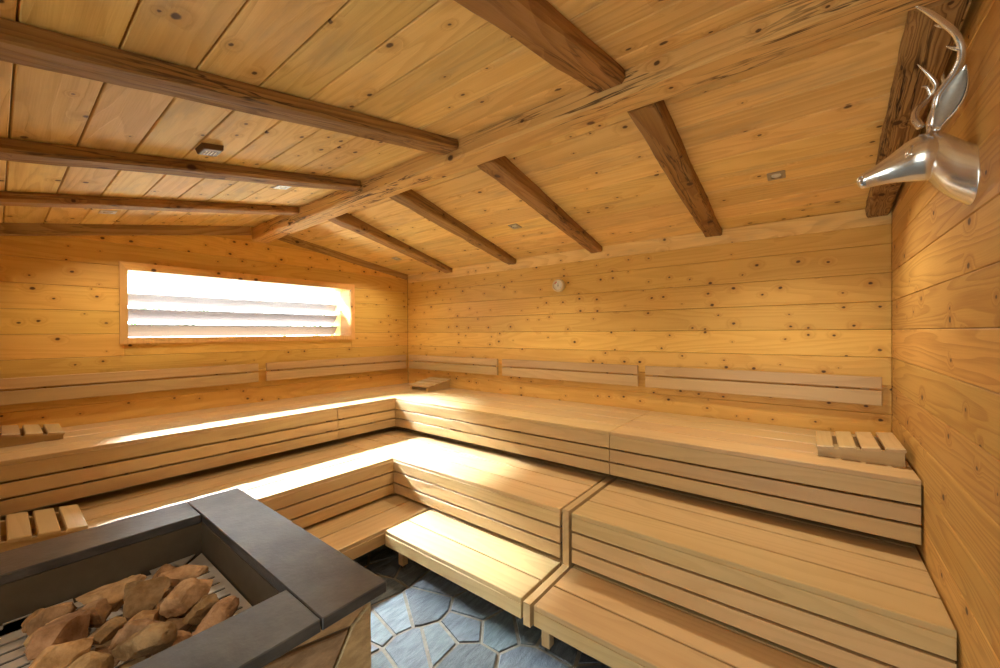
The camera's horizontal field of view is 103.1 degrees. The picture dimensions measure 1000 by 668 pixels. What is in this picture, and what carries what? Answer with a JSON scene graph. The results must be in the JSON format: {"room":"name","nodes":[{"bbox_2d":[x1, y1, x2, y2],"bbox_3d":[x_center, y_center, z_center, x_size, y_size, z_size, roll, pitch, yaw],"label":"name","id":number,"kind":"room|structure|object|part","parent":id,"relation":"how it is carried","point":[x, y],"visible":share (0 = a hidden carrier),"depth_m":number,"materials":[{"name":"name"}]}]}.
{"room":"spa","nodes":[
{"label":"spa","id":0,"kind":"room"},
{"bbox_2d":[0,227,407,499],"bbox_3d":[-2.957,0.241,3.789,0.360,3.100,5.300,0,0,38],"label":"wall","id":1,"kind":"structure","parent":0,"point":[59,295],"depth_m":3.39,"materials":[{"name":"brown wood"}]},
{"bbox_2d":[0,222,251,235],"bbox_3d":[-3.427,-0.761,2.873,0.040,0.643,2.927,0,0,38],"label":"trim","id":2,"kind":"structure","parent":1,"relation":"attached to","point":[6,229],"depth_m":3.21,"materials":[{"name":"brown wood"}]},
{"bbox_2d":[0,363,257,405],"bbox_3d":[-3.302,0.403,3.015,0.054,0.187,2.655,0,0,38],"label":"backrest","id":3,"kind":"object","parent":1,"relation":"attached to","point":[65,392],"visible":1,"depth_m":3.22,"materials":[{"name":"brown wood"}]},
{"bbox_3d":[-3.290,0.349,3.005,0.022,0.078,2.655,0,0,38],"label":"rail","id":4,"kind":"part","parent":3,"relation":"part of","materials":[{"name":"brown wood"}]},
{"bbox_2d":[119,261,354,343],"bbox_3d":[-2.623,-0.265,4.218,0.410,0.680,2.130,0,0,38],"label":"window","id":5,"kind":"structure","parent":1,"relation":"in","point":[343,308],"depth_m":4.05,"materials":[{"name":"brown wood"}]},
{"bbox_2d":[266,355,405,380],"bbox_3d":[-1.879,0.388,4.826,0.054,0.187,1.798,0,0,38],"label":"backrest","id":6,"kind":"object","parent":1,"relation":"attached to","point":[271,375],"visible":1,"depth_m":4.65,"materials":[{"name":"brown wood"}]},
{"bbox_3d":[-1.866,0.334,4.816,0.022,0.078,1.798,0,0,38],"label":"rail","id":7,"kind":"part","parent":6,"relation":"part of","materials":[{"name":"brown wood"}]},
{"bbox_2d":[277,235,407,279],"bbox_3d":[-1.865,-0.930,4.862,0.040,0.352,1.812,0,0,38],"label":"trim","id":8,"kind":"structure","parent":1,"relation":"attached to","point":[288,239],"depth_m":4.77,"materials":[{"name":"beige wood"}]},
{"bbox_2d":[274,483,610,667],"bbox_3d":[-0.946,1.710,2.221,5.456,0.152,5.300,0,0,38],"label":"floor","id":9,"kind":"structure","parent":0,"point":[423,618],"depth_m":2.19,"materials":[{"name":"stone"}]},
{"bbox_2d":[0,398,337,515],"bbox_3d":[-2.928,1.176,2.763,0.932,0.937,3.303,0,0,38],"label":"bench","id":10,"kind":"object","parent":9,"relation":"on","point":[86,446],"visible":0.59,"depth_m":2.80,"materials":[{"name":"brown wood"}]},
{"bbox_2d":[0,424,64,447],"bbox_3d":[-3.205,0.661,2.656,0.400,0.097,0.365,0,0,38],"label":"headrest cover","id":11,"kind":"object","parent":10,"relation":"on","point":[10,435],"visible":1,"depth_m":2.61,"materials":[{"name":"brown wood"}]},
{"bbox_3d":[-2.932,0.721,2.763,0.928,0.026,3.303,0,0,38],"label":"seat","id":12,"kind":"part","parent":10,"relation":"part of","materials":[{"name":"brown wood"}]},
{"bbox_3d":[-2.938,0.862,2.768,0.902,0.257,3.283,0,0,38],"label":"support frame","id":13,"kind":"part","parent":10,"relation":"part of","materials":[{"name":"brown wood"}]},
{"bbox_2d":[0,488,385,667],"bbox_3d":[-1.382,1.219,0.980,1.254,0.850,1.717,0,0,38],"label":"surround","id":14,"kind":"object","parent":9,"relation":"on","point":[310,602],"depth_m":1.37,"materials":[{"name":"stone"},{"name":"slate"}]},
{"bbox_3d":[-1.426,0.984,0.983,0.705,0.060,0.385,0,0,38],"label":"slotted plate","id":15,"kind":"part","parent":14,"relation":"part of","materials":[{"name":"metal"}]},
{"bbox_2d":[23,627,40,660],"bbox_3d":[-1.345,0.899,1.153,0.055,0.070,0.050,0,0,3],"label":"stone","id":16,"kind":"object","parent":14,"relation":"on","point":[27,640],"visible":0.09,"depth_m":1.14,"materials":[{"name":"brown stone"}]},
{"bbox_2d":[21,608,44,632],"bbox_3d":[-1.469,0.916,1.266,0.069,0.069,0.076,0,0,41],"label":"stone","id":17,"kind":"object","parent":14,"relation":"on","point":[34,614],"visible":0.39,"depth_m":1.25,"materials":[{"name":"brown stone"}]},
{"bbox_2d":[26,602,77,635],"bbox_3d":[-1.410,0.894,1.248,0.111,0.085,0.050,-1,0,-40],"label":"stone","id":18,"kind":"object","parent":14,"relation":"on","point":[51,613],"visible":0.62,"depth_m":1.23,"materials":[{"name":"brown stone"}]},
{"bbox_2d":[66,651,114,667],"bbox_3d":[-1.059,0.872,1.012,0.092,0.082,0.076,0,0,-13],"label":"stone","id":19,"kind":"object","parent":14,"relation":"on","point":[92,659],"visible":1,"depth_m":1.02,"materials":[{"name":"brown stone"}]},
{"bbox_2d":[90,646,119,667],"bbox_3d":[-1.141,0.913,1.102,0.129,0.064,0.084,0,0,0],"label":"stone","id":20,"kind":"object","parent":14,"relation":"on","point":[99,649],"visible":0.2,"depth_m":1.12,"materials":[{"name":"brown stone"}]},
{"bbox_2d":[28,637,93,667],"bbox_3d":[-1.134,0.846,1.013,0.068,0.102,0.177,0,0,7],"label":"stone","id":21,"kind":"object","parent":20,"relation":"on","point":[62,655],"visible":0.88,"depth_m":1.01,"materials":[{"name":"brown stone"}]},
{"bbox_2d":[88,616,126,644],"bbox_3d":[-1.136,0.863,1.144,0.064,0.058,0.084,0,0,4],"label":"stone","id":22,"kind":"object","parent":20,"relation":"on","point":[108,630],"visible":0.86,"depth_m":1.14,"materials":[{"name":"brown stone"}]},
{"bbox_2d":[75,574,146,611],"bbox_3d":[-1.312,0.886,1.337,0.175,0.089,0.135,0,0,-28],"label":"stone","id":23,"kind":"object","parent":14,"relation":"on","point":[113,592],"visible":0.55,"depth_m":1.31,"materials":[{"name":"brown stone"}]},
{"bbox_2d":[94,621,127,647],"bbox_3d":[-1.196,0.922,1.239,0.097,0.053,0.098,0,0,-30],"label":"stone","id":24,"kind":"object","parent":14,"relation":"on","point":[106,644],"visible":0.06,"depth_m":1.19,"materials":[{"name":"brown stone"}]},
{"bbox_2d":[79,598,111,627],"bbox_3d":[-1.275,0.876,1.248,0.075,0.076,0.065,0,0,-22],"label":"stone","id":25,"kind":"object","parent":24,"relation":"on","point":[100,609],"visible":0.8,"depth_m":1.23,"materials":[{"name":"brown stone"}]},
{"bbox_2d":[123,576,170,620],"bbox_3d":[-1.161,0.852,1.287,0.110,0.116,0.113,0,0,-6],"label":"stone","id":26,"kind":"object","parent":24,"relation":"on","point":[140,595],"visible":0.94,"depth_m":1.28,"materials":[{"name":"brown stone"}]},
{"bbox_3d":[-1.367,1.287,0.992,0.811,0.672,1.241,0,0,38],"label":"heater grate","id":27,"kind":"part","parent":14,"relation":"part of","materials":[{"name":"grey metal"}]},
{"bbox_2d":[118,655,151,667],"bbox_3d":[-0.999,0.917,1.063,0.098,0.064,0.092,0,0,-36],"label":"stone","id":28,"kind":"object","parent":14,"relation":"on","point":[137,660],"visible":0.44,"depth_m":1.08,"materials":[{"name":"brown stone"}]},
{"bbox_2d":[108,618,163,654],"bbox_3d":[-1.028,0.860,1.144,0.135,0.096,0.078,0,0,-20],"label":"stone","id":29,"kind":"object","parent":14,"relation":"on","point":[130,628],"visible":0.33,"depth_m":1.11,"materials":[{"name":"brown stone"}]},
{"bbox_2d":[128,608,159,621],"bbox_3d":[-1.099,0.894,1.210,0.085,0.086,0.081,0,0,-27],"label":"stone","id":30,"kind":"object","parent":14,"relation":"on","point":[151,614],"visible":0.38,"depth_m":1.22,"materials":[{"name":"brown stone"}]},
{"bbox_2d":[152,564,175,578],"bbox_3d":[-1.272,0.913,1.503,0.070,0.056,0.117,0,0,-13],"label":"stone","id":31,"kind":"object","parent":14,"relation":"on","point":[166,567],"visible":0.43,"depth_m":1.50,"materials":[{"name":"brown stone"}]},
{"bbox_2d":[152,598,175,621],"bbox_3d":[-1.100,0.913,1.298,0.091,0.070,0.091,0,0,14],"label":"stone","id":32,"kind":"object","parent":14,"relation":"on","point":[160,618],"visible":0.12,"depth_m":1.29,"materials":[{"name":"brown stone"}]},
{"bbox_3d":[-1.115,0.981,1.313,0.623,0.060,0.420,0,0,38],"label":"slotted plate","id":33,"kind":"part","parent":14,"relation":"part of","materials":[{"name":"metal"}]},
{"bbox_2d":[162,586,173,597],"bbox_3d":[-1.190,0.916,1.405,0.078,0.066,0.089,0,0,35],"label":"stone","id":34,"kind":"object","parent":14,"relation":"on","point":[170,588],"visible":0.08,"depth_m":1.39,"materials":[{"name":"brown stone"}]},
{"bbox_2d":[158,564,208,586],"bbox_3d":[-1.134,0.865,1.412,0.153,0.055,0.074,0,0,-19],"label":"stone","id":35,"kind":"object","parent":34,"relation":"on","point":[176,575],"visible":0.66,"depth_m":1.41,"materials":[{"name":"brown stone"}]},
{"bbox_2d":[152,630,191,655],"bbox_3d":[-0.943,0.900,1.133,0.076,0.080,0.115,0,0,29],"label":"stone","id":36,"kind":"object","parent":14,"relation":"on","point":[182,635],"visible":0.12,"depth_m":1.15,"materials":[{"name":"brown stone"}]},
{"bbox_2d":[111,621,177,660],"bbox_3d":[-0.968,0.837,1.075,0.142,0.093,0.073,0,0,-15],"label":"stone","id":37,"kind":"object","parent":36,"relation":"on","point":[157,637],"visible":0.99,"depth_m":1.06,"materials":[{"name":"brown stone"}]},
{"bbox_2d":[167,617,191,630],"bbox_3d":[-1.011,0.919,1.225,0.079,0.060,0.103,0,0,10],"label":"stone","id":38,"kind":"object","parent":14,"relation":"on","point":[180,625],"visible":0.22,"depth_m":1.23,"materials":[{"name":"brown stone"}]},
{"bbox_2d":[159,578,212,618],"bbox_3d":[-1.019,0.858,1.291,0.129,0.114,0.104,0,0,-21],"label":"stone","id":39,"kind":"object","parent":14,"relation":"on","point":[184,596],"visible":0.8,"depth_m":1.26,"materials":[{"name":"brown stone"}]},
{"bbox_3d":[-1.260,0.951,1.627,0.170,0.006,0.106,0,0,38],"label":"embossed plate","id":40,"kind":"part","parent":14,"relation":"part of","materials":[{"name":"metal"}]},
{"bbox_2d":[182,593,219,624],"bbox_3d":[-0.944,0.879,1.248,0.064,0.092,0.088,0,0,26],"label":"stone","id":41,"kind":"object","parent":14,"relation":"on","point":[201,609],"visible":0.73,"depth_m":1.23,"materials":[{"name":"brown stone"}]},
{"bbox_2d":[191,595,238,636],"bbox_3d":[-0.869,0.869,1.216,0.075,0.068,0.174,0,0,4],"label":"stone","id":42,"kind":"object","parent":14,"relation":"on","point":[226,607],"visible":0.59,"depth_m":1.21,"materials":[{"name":"brown stone"}]},
{"bbox_3d":[-1.271,0.922,1.144,0.073,0.056,0.103,0,0,-33],"label":"stone","id":43,"kind":"object","parent":14,"relation":"on","visible":0},
{"bbox_2d":[24,609,89,660],"bbox_3d":[-1.263,0.865,1.128,0.086,0.097,0.172,0,0,-6],"label":"stone","id":44,"kind":"object","parent":43,"relation":"on","point":[73,626],"visible":0.73,"depth_m":1.11,"materials":[{"name":"brown stone"}]},
{"bbox_2d":[0,440,393,540],"bbox_3d":[-2.335,1.356,2.349,0.984,0.575,3.382,0,0,38],"label":"bench","id":45,"kind":"object","parent":9,"relation":"on","point":[280,480],"visible":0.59,"depth_m":2.90,"materials":[{"name":"brown wood"}]},
{"bbox_2d":[0,504,87,552],"bbox_3d":[-2.454,1.017,2.081,0.420,0.107,0.365,0,0,38],"label":"headrest cover","id":46,"kind":"object","parent":45,"relation":"on","point":[16,527],"visible":0.94,"depth_m":2.07,"materials":[{"name":"brown wood"}]},
{"bbox_3d":[-1.958,1.229,2.052,0.024,0.269,3.382,0,0,38],"label":"panel","id":47,"kind":"part","parent":45,"relation":"part of","materials":[{"name":"brown wood"}]},
{"bbox_2d":[303,493,432,559],"bbox_3d":[-1.820,1.516,2.018,0.602,0.252,3.496,0,0,38],"label":"bench","id":48,"kind":"object","parent":9,"relation":"on","point":[355,532],"visible":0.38,"depth_m":2.88,"materials":[{"name":"brown wood"}]},
{"bbox_3d":[-1.593,1.456,1.839,0.024,0.078,3.496,0,0,38],"label":"panel","id":49,"kind":"part","parent":48,"relation":"part of","materials":[{"name":"brown wood"}]},
{"bbox_2d":[294,383,453,492],"bbox_3d":[-1.416,1.160,4.688,0.932,0.937,1.586,0,0,38],"label":"bench","id":50,"kind":"object","parent":9,"relation":"on","point":[350,403],"visible":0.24,"depth_m":4.17,"materials":[{"name":"brown wood"}]},
{"bbox_3d":[-1.420,0.705,4.687,0.928,0.026,1.586,0,0,38],"label":"seat","id":51,"kind":"part","parent":50,"relation":"part of","materials":[{"name":"brown wood"}]},
{"bbox_3d":[-1.061,0.856,4.406,0.024,0.276,1.586,0,0,38],"label":"panel","id":52,"kind":"part","parent":50,"relation":"part of","materials":[{"name":"brown wood"}]},
{"bbox_2d":[409,377,450,391],"bbox_3d":[-0.881,0.627,4.981,0.370,0.120,0.369,0,0,38],"label":"headrest cover","id":53,"kind":"object","parent":50,"relation":"on","point":[431,383],"visible":1,"depth_m":4.93,"materials":[{"name":"brown wood"}]},
{"bbox_2d":[336,426,609,557],"bbox_3d":[-0.410,1.341,3.504,2.593,0.575,0.804,0,0,38],"label":"bench","id":54,"kind":"object","parent":9,"relation":"on","point":[518,497],"visible":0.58,"depth_m":2.97,"materials":[{"name":"brown wood"}]},
{"bbox_3d":[-0.652,1.217,3.197,2.593,0.269,0.024,0,0,38],"label":"panel","id":55,"kind":"part","parent":54,"relation":"part of","materials":[{"name":"brown wood"}]},
{"bbox_3d":[-0.411,1.066,3.505,2.593,0.026,0.800,0,0,38],"label":"seat","id":56,"kind":"part","parent":54,"relation":"part of","materials":[{"name":"brown wood"}]},
{"bbox_2d":[385,508,562,618],"bbox_3d":[-0.185,1.504,2.636,1.165,0.252,0.532,0,0,38],"label":"bench","id":57,"kind":"object","parent":9,"relation":"on","point":[499,569],"visible":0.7,"depth_m":2.48,"materials":[{"name":"brown wood"}]},
{"bbox_3d":[-0.678,1.521,2.778,0.048,0.178,0.048,0,0,38],"label":"leg","id":58,"kind":"part","parent":57,"relation":"part of","materials":[{"name":"brown wood"}]},
{"bbox_3d":[-0.342,1.447,2.436,1.165,0.078,0.024,0,0,38],"label":"panel","id":59,"kind":"part","parent":57,"relation":"part of","materials":[{"name":"brown wood"}]},
{"bbox_2d":[395,388,650,473],"bbox_3d":[0.106,1.155,3.906,2.418,0.937,0.924,0,0,38],"label":"bench","id":60,"kind":"object","parent":9,"relation":"on","point":[592,424],"visible":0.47,"depth_m":3.46,"materials":[{"name":"brown wood"}]},
{"bbox_3d":[0.105,0.700,3.905,2.418,0.026,0.920,0,0,38],"label":"seat","id":61,"kind":"part","parent":60,"relation":"part of","materials":[{"name":"brown wood"}]},
{"bbox_2d":[523,475,618,627],"bbox_3d":[0.508,1.337,2.509,0.042,0.580,1.205,0,0,38],"label":"divider","id":62,"kind":"object","parent":9,"relation":"on","point":[530,601],"visible":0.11,"depth_m":2.35,"materials":[{"name":"brown wood"}]},
{"bbox_2d":[534,564,836,667],"bbox_3d":[0.931,1.502,1.758,1.516,0.252,0.532,0,0,38],"label":"bench","id":63,"kind":"object","parent":9,"relation":"on","point":[618,624],"visible":0.94,"depth_m":1.85,"materials":[{"name":"brown wood"}]},
{"bbox_3d":[0.246,1.519,2.052,0.048,0.178,0.048,0,0,38],"label":"leg","id":64,"kind":"part","parent":63,"relation":"part of","materials":[{"name":"brown wood"}]},
{"bbox_3d":[0.774,1.444,1.558,1.516,0.078,0.024,0,0,38],"label":"panel","id":65,"kind":"part","parent":63,"relation":"part of","materials":[{"name":"brown wood"}]},
{"bbox_2d":[572,477,956,667],"bbox_3d":[1.267,1.337,2.186,1.516,0.575,0.804,0,0,38],"label":"bench","id":66,"kind":"object","parent":9,"relation":"on","point":[839,597],"visible":0.84,"depth_m":1.86,"materials":[{"name":"brown wood"}]},
{"bbox_2d":[610,411,920,544],"bbox_3d":[1.657,1.151,2.687,1.520,0.937,0.924,0,0,38],"label":"bench","id":67,"kind":"object","parent":9,"relation":"on","point":[766,450],"visible":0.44,"depth_m":2.29,"materials":[{"name":"brown wood"}]},
{"bbox_3d":[1.662,0.837,2.693,1.500,0.257,0.894,0,0,38],"label":"support frame","id":68,"kind":"part","parent":67,"relation":"part of","materials":[{"name":"brown wood"}]},
{"bbox_3d":[1.656,0.696,2.686,1.520,0.026,0.920,0,0,38],"label":"seat","id":69,"kind":"part","parent":67,"relation":"part of","materials":[{"name":"brown wood"}]},
{"bbox_2d":[816,431,906,467],"bbox_3d":[2.042,0.632,2.277,0.355,0.102,0.420,0,0,38],"label":"headrest cover","id":70,"kind":"object","parent":67,"relation":"on","point":[884,448],"visible":1,"depth_m":2.17,"materials":[{"name":"brown wood"}]},
{"bbox_2d":[0,0,971,274],"bbox_3d":[-0.977,-0.992,2.222,5.696,0.945,5.300,0,0,38],"label":"ceiling","id":71,"kind":"structure","parent":0,"point":[816,114],"depth_m":1.77,"materials":[{"name":"spruce"},{"name":"dark wood"}]},
{"bbox_2d":[98,210,116,213],"bbox_3d":[-2.792,-0.867,2.824,0.088,0.023,0.087,0,0,38],"label":"recessed light","id":72,"kind":"object","parent":71,"relation":"in","point":[100,211],"visible":1,"depth_m":2.81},
{"bbox_2d":[0,191,298,214],"bbox_3d":[-2.671,-0.772,2.287,0.148,0.608,2.925,0,0,38],"label":"rafter","id":73,"kind":"object","parent":71,"relation":"attached to","point":[7,198],"visible":1,"depth_m":2.57,"materials":[{"name":"brown wood"}]},
{"bbox_2d":[0,137,361,190],"bbox_3d":[-1.936,-0.773,1.709,0.143,0.609,2.925,0,0,38],"label":"rafter","id":74,"kind":"object","parent":71,"relation":"attached to","point":[16,150],"visible":1,"depth_m":1.94,"materials":[{"name":"brown wood"}]},
{"bbox_2d":[195,142,223,156],"bbox_3d":[-1.406,-0.890,1.918,0.108,0.041,0.088,0,0,38],"label":"guard","id":75,"kind":"object","parent":71,"relation":"attached to","point":[207,149],"visible":1,"depth_m":1.90,"materials":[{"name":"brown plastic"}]},
{"bbox_2d":[0,17,457,154],"bbox_3d":[-1.188,-0.775,1.121,0.144,0.608,2.925,0,0,38],"label":"rafter","id":76,"kind":"object","parent":71,"relation":"attached to","point":[20,43],"visible":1,"depth_m":1.28,"materials":[{"name":"brown wood"}]},
{"bbox_2d":[273,185,290,188],"bbox_3d":[-1.499,-1.013,2.735,0.088,0.023,0.087,0,0,38],"label":"recessed light","id":77,"kind":"object","parent":71,"relation":"in","point":[277,186],"visible":0.94,"depth_m":2.72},
{"bbox_2d":[328,213,452,272],"bbox_3d":[-1.057,-0.933,4.250,0.134,0.325,1.857,0,0,27],"label":"rafter","id":78,"kind":"object","parent":71,"relation":"attached to","point":[347,221],"visible":0.91,"depth_m":3.96,"materials":[{"name":"brown wood"}]},
{"bbox_2d":[389,189,515,264],"bbox_3d":[-0.313,-0.933,3.665,0.133,0.327,1.838,0,0,30],"label":"rafter","id":79,"kind":"object","parent":71,"relation":"attached to","point":[410,199],"visible":0.95,"depth_m":3.36,"materials":[{"name":"brown wood"}]},
{"bbox_2d":[508,223,521,228],"bbox_3d":[0.130,-0.943,3.476,0.088,0.020,0.088,0,0,38],"label":"recessed light","id":80,"kind":"object","parent":71,"relation":"in","point":[513,226],"visible":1,"depth_m":3.47,"materials":[{"name":"silver metal"}]},
{"bbox_2d":[454,0,624,92],"bbox_3d":[-0.440,-0.776,0.533,0.145,0.610,2.925,0,0,38],"label":"rafter","id":81,"kind":"object","parent":71,"relation":"attached to","point":[540,27],"visible":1,"depth_m":1.27,"materials":[{"name":"brown wood"}]},
{"bbox_2d":[477,156,602,252],"bbox_3d":[0.423,-0.936,3.087,0.136,0.324,1.823,0,0,35],"label":"rafter","id":82,"kind":"object","parent":71,"relation":"attached to","point":[501,169],"visible":0.98,"depth_m":2.78,"materials":[{"name":"brown wood"}]},
{"bbox_2d":[251,0,938,242],"bbox_3d":[-0.559,-1.040,2.594,4.898,0.176,0.169,0,0,38],"label":"ridge beam","id":83,"kind":"structure","parent":71,"relation":"attached to","point":[791,27],"depth_m":1.64,"materials":[{"name":"brown wood"}]},
{"bbox_2d":[628,100,721,236],"bbox_3d":[1.180,-0.938,2.492,0.135,0.324,1.819,0,0,37],"label":"rafter","id":84,"kind":"object","parent":71,"relation":"attached to","point":[654,121],"visible":0.95,"depth_m":2.16,"materials":[{"name":"brown wood"}]},
{"bbox_2d":[767,170,785,180],"bbox_3d":[1.639,-0.939,2.354,0.088,0.020,0.088,0,0,38],"label":"recessed light","id":85,"kind":"object","parent":71,"relation":"in","point":[779,174],"visible":1,"depth_m":2.35,"materials":[{"name":"silver metal"}]},
{"bbox_2d":[865,0,968,217],"bbox_3d":[1.918,-0.931,1.910,0.133,0.344,1.827,0,0,39],"label":"rafter","id":86,"kind":"object","parent":71,"relation":"attached to","point":[924,44],"visible":0.72,"depth_m":1.49,"materials":[{"name":"brown wood"}]},
{"bbox_2d":[408,209,895,519],"bbox_3d":[0.622,0.219,4.219,5.456,3.100,0.200,0,0,38],"label":"wall","id":87,"kind":"structure","parent":0,"point":[813,303],"depth_m":3.31,"materials":[{"name":"brown wood"}]},
{"bbox_2d":[409,355,497,374],"bbox_3d":[-0.632,0.380,5.044,1.565,0.187,0.054,0,0,38],"label":"backrest","id":88,"kind":"object","parent":87,"relation":"attached to","point":[490,370],"visible":1,"depth_m":4.95,"materials":[{"name":"brown wood"}]},
{"bbox_3d":[-0.642,0.326,5.032,1.565,0.078,0.022,0,0,38],"label":"rail","id":89,"kind":"part","parent":88,"relation":"part of","materials":[{"name":"brown wood"}]},
{"bbox_2d":[552,279,564,291],"bbox_3d":[0.602,-0.498,4.071,0.132,0.132,0.048,0,0,38],"label":"thermometer","id":90,"kind":"object","parent":87,"relation":"attached to","point":[558,285],"visible":1,"depth_m":4.06,"materials":[{"name":"beige plastic"}]},
{"bbox_2d":[502,359,637,385],"bbox_3d":[0.643,0.378,4.043,1.537,0.187,0.054,0,0,38],"label":"backrest","id":91,"kind":"object","parent":87,"relation":"attached to","point":[629,379],"visible":1,"depth_m":3.94,"materials":[{"name":"brown wood"}]},
{"bbox_3d":[0.632,0.323,4.030,1.537,0.078,0.022,0,0,38],"label":"rail","id":92,"kind":"part","parent":91,"relation":"part of","materials":[{"name":"brown wood"}]},
{"bbox_2d":[408,209,891,282],"bbox_3d":[0.626,-0.773,4.068,4.854,0.128,0.021,0,0,38],"label":"trim","id":93,"kind":"structure","parent":87,"relation":"attached to","point":[858,218],"depth_m":3.31,"materials":[{"name":"beige wood"}]},
{"bbox_2d":[645,366,881,405],"bbox_3d":[1.895,0.375,3.058,1.517,0.187,0.054,0,0,38],"label":"backrest","id":94,"kind":"object","parent":87,"relation":"attached to","point":[864,396],"visible":1,"depth_m":2.93,"materials":[{"name":"brown wood"}]},
{"bbox_3d":[1.885,0.320,3.045,1.517,0.078,0.022,0,0,38],"label":"rail","id":95,"kind":"part","parent":94,"relation":"part of","materials":[{"name":"brown wood"}]},
{"bbox_2d":[892,0,999,667],"bbox_3d":[1.112,0.232,0.591,0.200,3.100,5.300,0,0,38],"label":"wall","id":96,"kind":"structure","parent":0,"point":[946,250],"depth_m":1.39,"materials":[{"name":"brown light knotty pine wood"}]},
{"bbox_2d":[857,5,979,205],"bbox_3d":[1.414,-0.697,1.288,0.293,0.555,0.320,0,0,16],"label":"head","id":97,"kind":"object","parent":96,"relation":"attached to","point":[950,163],"visible":1,"depth_m":1.29},
{"label":"outside","id":98,"kind":"structure","parent":0,"visible":0},
{"bbox_2d":[131,297,334,336],"bbox_3d":[-4.511,0.382,6.851,2.513,2.169,9.046,0,0,38],"label":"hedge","id":99,"kind":"object","parent":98,"point":[154,307],"visible":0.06,"depth_m":6.33,"materials":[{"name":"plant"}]}
]}

